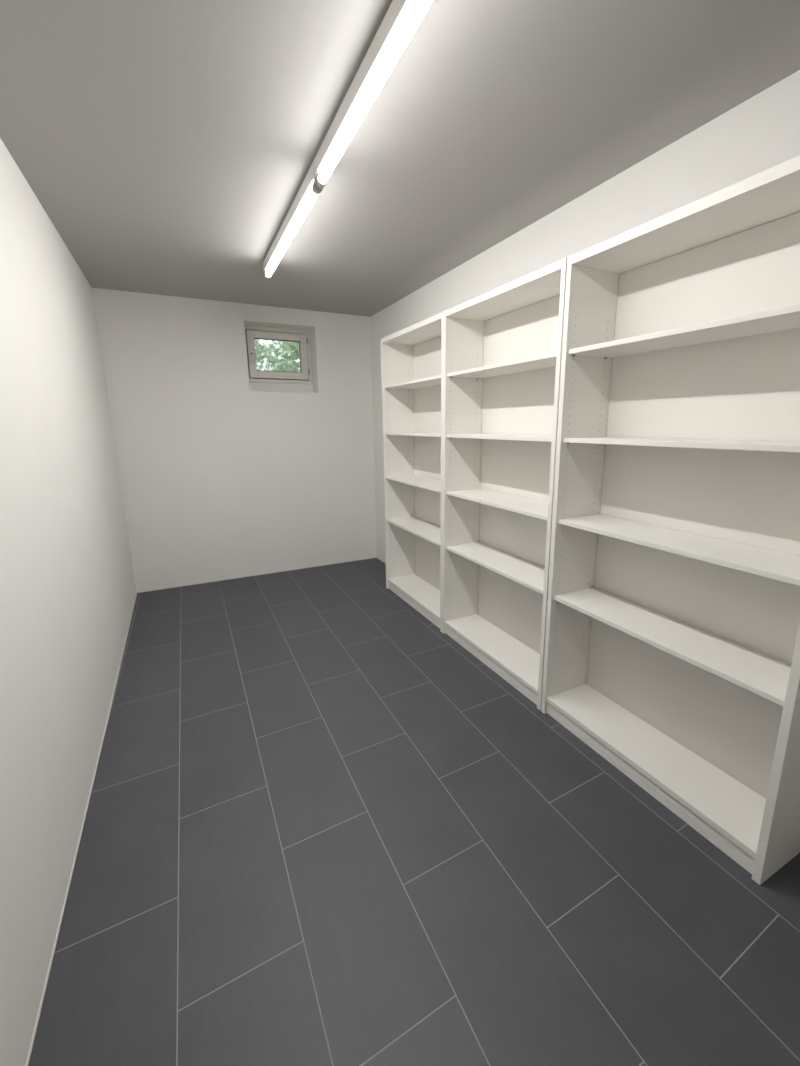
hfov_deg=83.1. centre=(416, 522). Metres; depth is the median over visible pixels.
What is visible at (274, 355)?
window
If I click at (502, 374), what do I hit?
bookcase
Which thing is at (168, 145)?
ceiling
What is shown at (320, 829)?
floor
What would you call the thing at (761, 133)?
wall
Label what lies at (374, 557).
baseboard
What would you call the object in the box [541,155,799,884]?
bookcase
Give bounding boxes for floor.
[29,558,799,1065]
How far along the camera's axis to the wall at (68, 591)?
1.54 m
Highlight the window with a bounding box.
[244,325,312,383]
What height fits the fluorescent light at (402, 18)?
0.104 m
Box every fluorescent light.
[263,161,322,278]
[314,0,432,188]
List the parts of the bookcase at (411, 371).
panel, panel, shelf, shelf, shelf, shelf, shelf, panel, panel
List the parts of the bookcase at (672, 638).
panel, shelf, shelf, shelf, shelf, shelf, panel, panel, panel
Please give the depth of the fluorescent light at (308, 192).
2.06 m
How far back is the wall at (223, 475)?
3.90 m
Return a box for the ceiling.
[0,0,799,316]
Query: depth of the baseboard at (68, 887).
1.34 m
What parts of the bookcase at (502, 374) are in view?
panel, shelf, shelf, shelf, shelf, shelf, panel, panel, panel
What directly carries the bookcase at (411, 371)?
on the floor
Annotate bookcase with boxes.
[380,311,443,631]
[442,257,566,709]
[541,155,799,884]
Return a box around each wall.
[0,138,136,1065]
[92,288,376,591]
[370,70,799,561]
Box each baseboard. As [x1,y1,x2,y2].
[26,593,136,1065]
[137,557,376,592]

